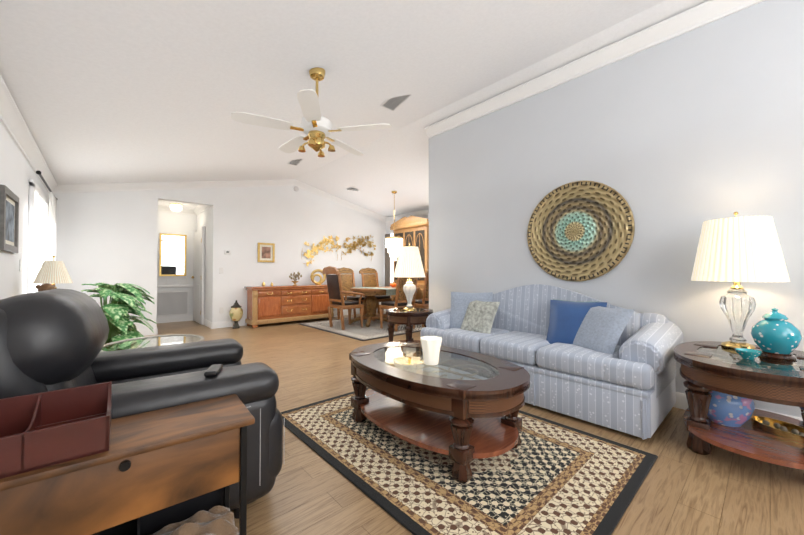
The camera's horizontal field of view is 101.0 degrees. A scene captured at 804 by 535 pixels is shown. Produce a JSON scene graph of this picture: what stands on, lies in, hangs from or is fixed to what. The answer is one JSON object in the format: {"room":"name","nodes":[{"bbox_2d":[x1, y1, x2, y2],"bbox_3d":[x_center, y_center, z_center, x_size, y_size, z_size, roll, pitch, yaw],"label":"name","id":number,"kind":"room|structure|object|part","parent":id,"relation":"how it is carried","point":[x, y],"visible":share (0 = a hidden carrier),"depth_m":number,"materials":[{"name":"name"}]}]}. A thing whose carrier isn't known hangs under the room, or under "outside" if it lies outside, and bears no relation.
{"room":"living room","nodes":[
{"label":"living room","id":0,"kind":"room"},
{"bbox_2d":[0,122,48,299],"bbox_3d":[-2.114,-0.116,1.311,0.150,2.489,10.260,1,-1,-42],"label":"wall","id":1,"kind":"structure","parent":0,"point":[17,172],"depth_m":3.18,"materials":[{"name":"white paint"}]},
{"bbox_2d":[0,185,18,252],"bbox_3d":[-3.401,-0.397,2.874,0.030,0.520,0.620,1,-1,-42],"label":"framed picture","id":2,"kind":"object","parent":1,"relation":"attached to","point":[9,220],"visible":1,"depth_m":2.85,"materials":[{"name":"grey metal"}]},
{"bbox_2d":[19,260,21,270],"bbox_3d":[-3.845,-0.020,3.343,0.008,0.120,0.075,1,-1,-42],"label":"light switch","id":3,"kind":"object","parent":1,"relation":"attached to","point":[20,265],"visible":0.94,"depth_m":3.32,"materials":[{"name":"white plastic"}]},
{"bbox_2d":[0,74,59,193],"bbox_3d":[-1.976,-1.247,1.358,0.095,0.125,10.120,1,-1,-42],"label":"crown molding","id":4,"kind":"structure","parent":1,"relation":"attached to","point":[12,121],"depth_m":3.07,"materials":[{"name":"white paint"}]},
{"bbox_2d":[27,179,48,292],"bbox_3d":[-4.605,0.096,4.205,0.036,2.155,1.430,1,-1,-42],"label":"window","id":5,"kind":"structure","parent":1,"relation":"in","point":[38,228],"depth_m":3.98,"materials":[{"name":"white glass"}]},
{"bbox_2d":[36,170,57,260],"bbox_3d":[-4.553,0.033,4.254,0.042,2.162,1.804,1,-1,-42],"label":"sheer curtain","id":6,"kind":"object","parent":5,"relation":"hanging from","point":[52,214],"visible":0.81,"depth_m":4.46,"materials":[{"name":"white fabric"}]},
{"bbox_2d":[157,212,196,317],"bbox_3d":[-5.178,-0.076,7.491,1.170,2.600,0.140,1,-1,-42],"label":"wall","id":7,"kind":"structure","parent":0,"point":[176,223],"depth_m":7.55,"materials":[{"name":"white paint"}]},
{"bbox_2d":[157,278,187,283],"bbox_3d":[-5.131,0.298,7.426,0.560,0.130,0.012,1,-1,-42],"label":"trim","id":8,"kind":"structure","parent":7,"relation":"attached to","point":[166,283],"depth_m":7.32,"materials":[{"name":"white wood"}]},
{"bbox_2d":[159,233,186,275],"bbox_3d":[-5.125,-0.277,7.428,0.500,0.940,0.030,1,-1,-42],"label":"mirror","id":9,"kind":"object","parent":7,"relation":"attached to","point":[172,254],"visible":0.96,"depth_m":7.42,"materials":[{"name":"white mirror"}]},
{"bbox_2d":[157,290,189,317],"bbox_3d":[-5.128,0.802,7.415,0.640,0.580,0.020,1,-1,-42],"label":"air vent","id":10,"kind":"object","parent":7,"relation":"in","point":[170,303],"visible":0.98,"depth_m":7.42,"materials":[{"name":"white metal"}]},
{"bbox_2d":[158,208,191,214],"bbox_3d":[-5.096,-1.285,7.426,0.660,0.125,0.095,1,-1,-42],"label":"crown molding","id":11,"kind":"structure","parent":7,"relation":"attached to","point":[159,209],"depth_m":7.43,"materials":[{"name":"white paint"}]},
{"bbox_2d":[157,315,192,323],"bbox_3d":[-5.122,1.160,7.418,0.840,0.125,0.016,1,-1,-42],"label":"baseboard","id":12,"kind":"structure","parent":7,"relation":"attached to","point":[189,317],"depth_m":7.44,"materials":[{"name":"white wood"}]},
{"bbox_2d":[157,285,192,287],"bbox_3d":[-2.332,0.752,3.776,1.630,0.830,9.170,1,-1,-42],"label":"trim","id":13,"kind":"structure","parent":7,"relation":"attached to","point":[170,286],"depth_m":7.41,"materials":[{"name":"white wood"}]},
{"bbox_2d":[158,200,198,208],"bbox_3d":[-4.696,-1.404,6.977,1.170,0.100,1.580,1,-1,-42],"label":"ceiling","id":14,"kind":"structure","parent":0,"point":[184,205],"depth_m":7.12,"materials":[{"name":"white paint"}]},
{"bbox_2d":[170,203,181,211],"bbox_3d":[-4.815,-1.278,7.070,0.220,0.150,0.220,1,-1,-42],"label":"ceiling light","id":15,"kind":"object","parent":14,"relation":"hanging from","point":[176,207],"visible":1,"depth_m":7.01,"materials":[{"name":"white glass"}]},
{"bbox_2d":[197,206,211,321],"bbox_3d":[-4.314,-0.079,7.302,0.140,2.600,1.580,1,-1,-42],"label":"wall","id":16,"kind":"structure","parent":0,"point":[204,218],"depth_m":6.92,"materials":[{"name":"white paint"}]},
{"bbox_2d":[191,226,204,324],"bbox_3d":[-4.544,0.172,7.360,0.106,2.100,0.890,1,-1,-42],"label":"door","id":17,"kind":"structure","parent":16,"relation":"in","point":[197,277],"depth_m":7.26,"materials":[{"name":"white wood"}]},
{"bbox_2d":[204,319,210,327],"bbox_3d":[-4.284,1.156,7.134,0.016,0.125,1.560,1,-1,-42],"label":"baseboard","id":18,"kind":"structure","parent":16,"relation":"attached to","point":[207,323],"depth_m":6.79,"materials":[{"name":"white wood"}]},
{"bbox_2d":[54,186,385,328],"bbox_3d":[-2.984,-0.404,7.350,6.950,3.250,0.140,1,-1,-42],"label":"wall","id":19,"kind":"structure","parent":0,"point":[111,238],"depth_m":6.73,"materials":[{"name":"white paint"}]},
{"bbox_2d":[119,328,154,335],"bbox_3d":[-4.898,1.131,5.491,1.290,0.125,0.016,1,-1,-42],"label":"baseboard","id":20,"kind":"structure","parent":19,"relation":"attached to","point":[146,331],"depth_m":5.84,"materials":[{"name":"white wood"}]},
{"bbox_2d":[60,180,383,221],"bbox_3d":[-2.861,-1.561,7.321,6.530,0.936,0.095,1,-1,-42],"label":"crown molding","id":21,"kind":"structure","parent":19,"relation":"attached to","point":[100,187],"depth_m":6.53,"materials":[{"name":"white paint"}]},
{"bbox_2d":[224,250,230,254],"bbox_3d":[-3.540,-0.308,6.734,0.120,0.085,0.026,1,-1,-42],"label":"thermostat","id":22,"kind":"object","parent":19,"relation":"attached to","point":[225,251],"depth_m":6.72,"materials":[{"name":"white plastic"}]},
{"bbox_2d":[257,243,274,261],"bbox_3d":[-2.968,-0.325,7.248,0.360,0.420,0.030,1,-1,-42],"label":"picture","id":23,"kind":"object","parent":19,"relation":"attached to","point":[265,252],"visible":0.94,"depth_m":7.24},
{"bbox_2d":[211,308,385,328],"bbox_3d":[-2.107,1.169,8.013,4.426,0.125,0.016,1,-1,-42],"label":"baseboard","id":24,"kind":"structure","parent":19,"relation":"attached to","point":[224,324],"depth_m":6.76,"materials":[{"name":"white wood"}]},
{"bbox_2d":[301,235,340,265],"bbox_3d":[-1.957,-0.415,8.132,1.070,0.794,0.045,1,-1,-42],"label":"art","id":25,"kind":"object","parent":19,"relation":"attached to","point":[315,248],"visible":0.98,"depth_m":8.10,"materials":[{"name":"gold metal"}]},
{"bbox_2d":[341,235,375,259],"bbox_3d":[-1.137,-0.541,8.874,1.119,0.714,0.045,1,-1,-42],"label":"art","id":26,"kind":"object","parent":19,"relation":"attached to","point":[355,243],"visible":1,"depth_m":8.88,"materials":[{"name":"gold metal"}]},
{"bbox_2d":[0,0,664,183],"bbox_3d":[-0.674,-1.740,2.637,4.030,0.962,10.260,1,-1,-42],"label":"ceiling","id":27,"kind":"structure","parent":0,"point":[122,91],"depth_m":2.75,"materials":[{"name":"white paint"}]},
{"bbox_2d":[287,159,302,165],"bbox_3d":[-1.886,-1.886,5.882,0.180,0.020,0.300,1,-13,-42],"label":"ceiling vent","id":28,"kind":"object","parent":27,"relation":"in","point":[295,162],"visible":0.67,"depth_m":5.89,"materials":[{"name":"grey metal"}]},
{"bbox_2d":[231,67,391,156],"bbox_3d":[-0.774,-1.358,2.903,1.273,0.723,1.224,1,-1,-42],"label":"brass ceiling fan","id":29,"kind":"object","parent":27,"relation":"hanging from","point":[316,128],"visible":1,"depth_m":2.78,"materials":[{"name":"white wood"}]},
{"bbox_2d":[380,95,411,110],"bbox_3d":[-0.060,-1.906,3.772,0.200,0.020,0.360,1,-13,-42],"label":"ceiling vent","id":30,"kind":"object","parent":27,"relation":"in","point":[393,103],"visible":0.67,"depth_m":3.80,"materials":[{"name":"grey metal"}]},
{"bbox_2d":[386,215,428,297],"bbox_3d":[0.987,-0.129,8.023,0.150,2.721,4.460,1,-1,-42],"label":"wall","id":31,"kind":"structure","parent":0,"point":[388,226],"depth_m":9.38,"materials":[{"name":"white paint"}]},
{"bbox_2d":[385,234,392,295],"bbox_3d":[-0.288,0.026,9.254,0.083,2.050,0.540,1,-1,-42],"label":"dining room window","id":32,"kind":"structure","parent":31,"relation":"in","point":[388,270],"depth_m":9.32,"materials":[{"name":"white"}]},
{"bbox_2d":[384,209,428,222],"bbox_3d":[0.943,-1.379,7.908,0.095,0.125,4.120,1,-1,-42],"label":"crown molding","id":33,"kind":"structure","parent":31,"relation":"attached to","point":[423,212],"depth_m":8.77,"materials":[{"name":"white wood"}]},
{"bbox_2d":[402,227,413,246],"bbox_3d":[0.306,-0.293,8.340,0.379,1.380,0.376,1,-1,-42],"label":"china cabinet","id":34,"kind":"object","parent":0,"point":[412,230],"depth_m":8.24,"materials":[{"name":"brown wood"}]},
{"bbox_2d":[144,311,803,534],"bbox_3d":[-0.174,1.224,4.216,7.250,0.100,12.200,1,-1,-42],"label":"floor","id":35,"kind":"structure","parent":0,"point":[684,489],"depth_m":1.77,"materials":[{"name":"brown wood"}]},
{"bbox_2d":[81,283,156,343],"bbox_3d":[-3.373,0.673,3.996,0.718,0.994,0.939,1,-1,-42],"label":"plant","id":36,"kind":"object","parent":35,"relation":"on","point":[118,316],"visible":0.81,"depth_m":3.89,"materials":[{"name":"green plant"}]},
{"bbox_2d":[0,381,254,534],"bbox_3d":[-0.962,0.754,1.001,0.900,0.740,0.306,1,-1,-38],"label":"side table","id":37,"kind":"object","parent":35,"relation":"on","point":[76,461],"visible":1,"depth_m":0.99,"materials":[{"name":"brown wood"}]},
{"bbox_2d":[151,505,238,534],"bbox_3d":[-0.742,0.944,1.154,0.300,0.116,0.260,1,-1,-38],"label":"rock","id":38,"kind":"object","parent":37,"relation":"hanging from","point":[219,520],"depth_m":1.19,"materials":[{"name":"brown stone"}]},
{"bbox_2d":[0,289,284,534],"bbox_3d":[-1.265,0.617,1.607,1.118,1.033,1.010,1,-1,-37],"label":"recliner","id":39,"kind":"object","parent":35,"relation":"on","point":[53,339],"visible":0.6,"depth_m":1.35,"materials":[{"name":"black leather"}]},
{"bbox_3d":[-0.832,0.454,1.467,0.050,0.022,0.130,0,-1,-17],"label":"remote arm","id":40,"kind":"part","parent":39,"relation":"part of"},
{"bbox_2d":[100,334,204,351],"bbox_3d":[-1.965,0.872,2.630,0.692,0.561,0.692,1,-1,-42],"label":"round glass table","id":41,"kind":"object","parent":35,"relation":"on","point":[148,341],"visible":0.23,"depth_m":2.69,"materials":[{"name":"white"}]},
{"bbox_2d":[229,300,242,328],"bbox_3d":[-3.326,0.931,6.656,0.250,0.560,0.188,1,-1,-32],"label":"urn","id":42,"kind":"object","parent":35,"relation":"on","point":[236,312],"visible":1,"depth_m":6.60,"materials":[{"name":"ceramic"}]},
{"bbox_2d":[244,284,333,327],"bbox_3d":[-2.435,0.812,7.372,1.880,0.820,0.495,1,-1,-42],"label":"buffet","id":43,"kind":"object","parent":35,"relation":"on","point":[275,304],"visible":0.94,"depth_m":7.05,"materials":[{"name":"brown wood"}]},
{"bbox_2d":[289,272,301,285],"bbox_3d":[-2.385,0.248,7.429,0.275,0.309,0.223,1,-1,-42],"label":"flower vase","id":44,"kind":"object","parent":43,"relation":"on","point":[295,276],"visible":1,"depth_m":7.42,"materials":[{"name":"gold metal"}]},
{"bbox_2d":[310,269,325,284],"bbox_3d":[-1.966,0.223,7.788,0.361,0.370,0.150,0,-1,-22],"label":"figurine","id":45,"kind":"object","parent":43,"relation":"on","point":[313,275],"visible":0.98,"depth_m":7.75,"materials":[{"name":"gold metal"}]},
{"bbox_2d":[299,318,424,340],"bbox_3d":[-0.545,1.211,7.049,2.400,0.012,2.400,1,-1,-42],"label":"dining rug","id":46,"kind":"object","parent":35,"relation":"on","point":[355,330],"visible":0.56,"depth_m":6.51,"materials":[{"name":"beige fabric"}]},
{"bbox_2d":[322,266,364,329],"bbox_3d":[-1.171,0.585,6.628,0.678,1.226,0.604,1,-1,-42],"label":"dining chair arm west","id":47,"kind":"object","parent":46,"relation":"on","point":[335,291],"visible":1,"depth_m":6.47,"materials":[{"name":"brown wood"}]},
{"bbox_2d":[336,267,366,320],"bbox_3d":[-1.211,0.603,7.796,0.540,1.226,0.678,1,-1,-42],"label":"dining chair","id":48,"kind":"object","parent":46,"relation":"on","point":[347,278],"visible":0.42,"depth_m":7.98,"materials":[{"name":"brown wood"}]},
{"bbox_2d":[359,268,391,313],"bbox_3d":[-0.669,0.610,8.286,0.540,1.226,0.678,1,-1,-42],"label":"dining chair","id":49,"kind":"object","parent":46,"relation":"on","point":[369,278],"visible":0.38,"depth_m":8.43,"materials":[{"name":"brown wood"}]},
{"bbox_2d":[350,282,419,326],"bbox_3d":[-0.351,0.765,7.364,1.660,0.883,1.304,1,-1,-42],"label":"dining table","id":50,"kind":"object","parent":46,"relation":"on","point":[371,303],"visible":0.46,"depth_m":6.96,"materials":[{"name":"brown wood"}]},
{"bbox_2d":[379,277,417,330],"bbox_3d":[-0.041,0.582,6.457,0.540,1.226,0.678,1,-1,-42],"label":"dining chair","id":51,"kind":"object","parent":46,"relation":"on","point":[400,301],"visible":0.46,"depth_m":6.27,"materials":[{"name":"brown wood"}]},
{"bbox_2d":[415,269,428,326],"bbox_3d":[0.500,0.590,6.947,0.540,1.226,0.678,1,-1,-42],"label":"dining chair","id":52,"kind":"object","parent":46,"relation":"on","point":[423,302],"visible":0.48,"depth_m":6.66,"materials":[{"name":"brown wood"}]},
{"bbox_2d":[393,227,401,282],"bbox_3d":[0.040,-0.289,8.634,0.379,1.380,0.417,1,-1,-42],"label":"china cabinet","id":53,"kind":"object","parent":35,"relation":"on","point":[398,230],"depth_m":8.59,"materials":[{"name":"brown wood"}]},
{"bbox_2d":[386,308,432,342],"bbox_3d":[0.097,0.863,4.332,0.620,0.624,0.620,1,-1,-42],"label":"table","id":54,"kind":"object","parent":35,"relation":"on","point":[409,319],"visible":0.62,"depth_m":4.11,"materials":[{"name":"brown wood"}]},
{"bbox_2d":[394,243,424,309],"bbox_3d":[0.099,0.116,4.385,0.425,0.887,0.425,1,-1,-42],"label":"light","id":55,"kind":"object","parent":54,"relation":"on","point":[409,265],"visible":0.98,"depth_m":4.27,"materials":[{"name":"white fabric"}]},
{"bbox_2d":[414,223,428,282],"bbox_3d":[0.572,-0.298,8.046,0.379,1.380,0.417,1,-1,-42],"label":"china cabinet","id":56,"kind":"object","parent":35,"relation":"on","point":[421,234],"depth_m":7.85,"materials":[{"name":"brown wood"}]},
{"bbox_2d":[415,283,428,308],"bbox_3d":[0.560,0.832,8.004,0.430,0.800,0.437,1,-1,-42],"label":"base cabinet","id":57,"kind":"object","parent":35,"relation":"on","point":[419,295],"depth_m":7.84,"materials":[{"name":"brown wood"}]},
{"bbox_2d":[281,387,657,534],"bbox_3d":[0.265,1.138,2.276,1.500,0.012,2.130,1,-1,-42],"label":"living room rug","id":58,"kind":"object","parent":35,"relation":"on","point":[547,477],"visible":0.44,"depth_m":1.78,"materials":[{"name":"beige fabric"}]},
{"bbox_2d":[349,342,529,482],"bbox_3d":[0.191,0.883,2.287,0.840,0.496,1.350,1,-1,-42],"label":"coffee table","id":59,"kind":"object","parent":58,"relation":"on","point":[460,407],"visible":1,"depth_m":1.98,"materials":[{"name":"brown wood"}]},
{"bbox_2d":[420,336,441,364],"bbox_3d":[0.195,0.556,2.214,0.144,0.170,0.144,1,-1,-42],"label":"cup","id":60,"kind":"object","parent":59,"relation":"on","point":[431,345],"visible":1,"depth_m":2.17,"materials":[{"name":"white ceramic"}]},
{"bbox_2d":[420,284,682,439],"bbox_3d":[1.219,0.648,3.192,0.904,0.960,2.186,1,-1,-42],"label":"sofa","id":61,"kind":"object","parent":35,"relation":"on","point":[588,359],"visible":0.9,"depth_m":2.63,"materials":[{"name":"fabric"}]},
{"bbox_2d":[673,392,802,420],"bbox_3d":[2.416,1.086,2.555,0.016,0.125,6.060,1,-1,-42],"label":"baseboard","id":62,"kind":"structure","parent":35,"relation":"on","point":[681,401],"depth_m":2.69,"materials":[{"name":"white wood"}]},
{"bbox_2d":[674,341,803,474],"bbox_3d":[2.146,0.838,2.019,0.940,0.604,0.740,1,-1,-42],"label":"end table","id":63,"kind":"object","parent":35,"relation":"on","point":[706,367],"visible":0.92,"depth_m":1.87,"materials":[{"name":"brown wood"}]},
{"bbox_2d":[707,391,755,426],"bbox_3d":[2.044,0.847,2.102,0.270,0.260,0.270,1,-1,-42],"label":"vase","id":64,"kind":"object","parent":63,"relation":"on","point":[729,410],"visible":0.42,"depth_m":2.01,"materials":[{"name":"ceramic"}]},
{"bbox_2d":[691,212,789,349],"bbox_3d":[2.293,0.080,2.271,0.476,0.927,0.476,1,-1,-42],"label":"light","id":65,"kind":"object","parent":63,"relation":"on","point":[736,250],"visible":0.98,"depth_m":2.16,"materials":[{"name":"white fabric"}]},
{"bbox_2d":[735,348,761,359],"bbox_3d":[2.058,0.517,1.972,0.116,0.050,0.116,1,-1,-42],"label":"bowl","id":66,"kind":"object","parent":63,"relation":"on","point":[749,354],"visible":1,"depth_m":1.95,"materials":[{"name":"teal ceramic"}]},
{"bbox_2d":[750,308,801,359],"bbox_3d":[2.273,0.394,2.019,0.210,0.297,0.210,1,-1,-42],"label":"ginger jar","id":67,"kind":"object","parent":63,"relation":"on","point":[775,334],"visible":1,"depth_m":1.97,"materials":[{"name":"teal ceramic"}]},
{"bbox_2d":[751,416,803,442],"bbox_3d":[2.264,0.957,1.962,0.180,0.036,0.300,0,-1,-12],"label":"brass tray","id":68,"kind":"object","parent":63,"relation":"on","point":[787,430],"visible":1,"depth_m":1.98,"materials":[{"name":"metal"}]},
{"bbox_3d":[-3.210,0.790,2.995,0.360,0.730,1.250,1,-1,-42],"label":"console table","id":69,"kind":"object","parent":35,"relation":"on","visible":0},
{"bbox_2d":[36,283,54,291],"bbox_3d":[-2.933,0.275,2.735,0.188,0.291,0.200,0,-1,18],"label":"statue","id":70,"kind":"object","parent":69,"relation":"on","point":[45,286],"visible":0.25,"depth_m":2.70,"materials":[{"name":"brown metal"}]},
{"bbox_2d":[33,256,72,288],"bbox_3d":[-3.529,0.154,3.357,0.283,0.552,0.283,1,-1,-42],"label":"light","id":71,"kind":"object","parent":69,"relation":"on","point":[53,272],"visible":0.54,"depth_m":3.29,"materials":[{"name":"beige fabric"}]},
{"bbox_2d":[295,0,708,216],"bbox_3d":[1.904,-1.820,4.968,2.920,0.730,10.260,1,-1,-42],"label":"ceiling","id":72,"kind":"structure","parent":0,"point":[378,171],"depth_m":5.78,"materials":[{"name":"white paint"}]},
{"bbox_2d":[385,191,402,260],"bbox_3d":[-0.174,-0.929,7.417,0.400,1.552,0.400,1,-1,-42],"label":"dining chandelier","id":73,"kind":"object","parent":72,"relation":"hanging from","point":[396,246],"visible":0.92,"depth_m":7.30,"materials":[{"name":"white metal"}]},
{"bbox_2d":[424,0,764,137],"bbox_3d":[2.386,-1.985,2.576,0.095,0.125,6.060,1,-1,-42],"label":"crown molding","id":74,"kind":"structure","parent":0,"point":[707,12],"depth_m":3.10,"materials":[{"name":"white paint"}]},
{"bbox_2d":[429,0,803,417],"bbox_3d":[2.466,-0.436,2.624,0.120,3.171,6.060,1,-1,-42],"label":"wall","id":75,"kind":"structure","parent":0,"point":[676,142],"depth_m":2.83,"materials":[{"name":"white paint"}]},
{"bbox_2d":[527,181,634,280],"bbox_3d":[1.730,-0.360,3.319,0.032,1.000,1.000,1,-1,-42],"label":"art","id":76,"kind":"object","parent":75,"relation":"attached to","point":[580,230],"visible":1,"depth_m":3.27,"materials":[{"name":"brown wicker"}]}
]}

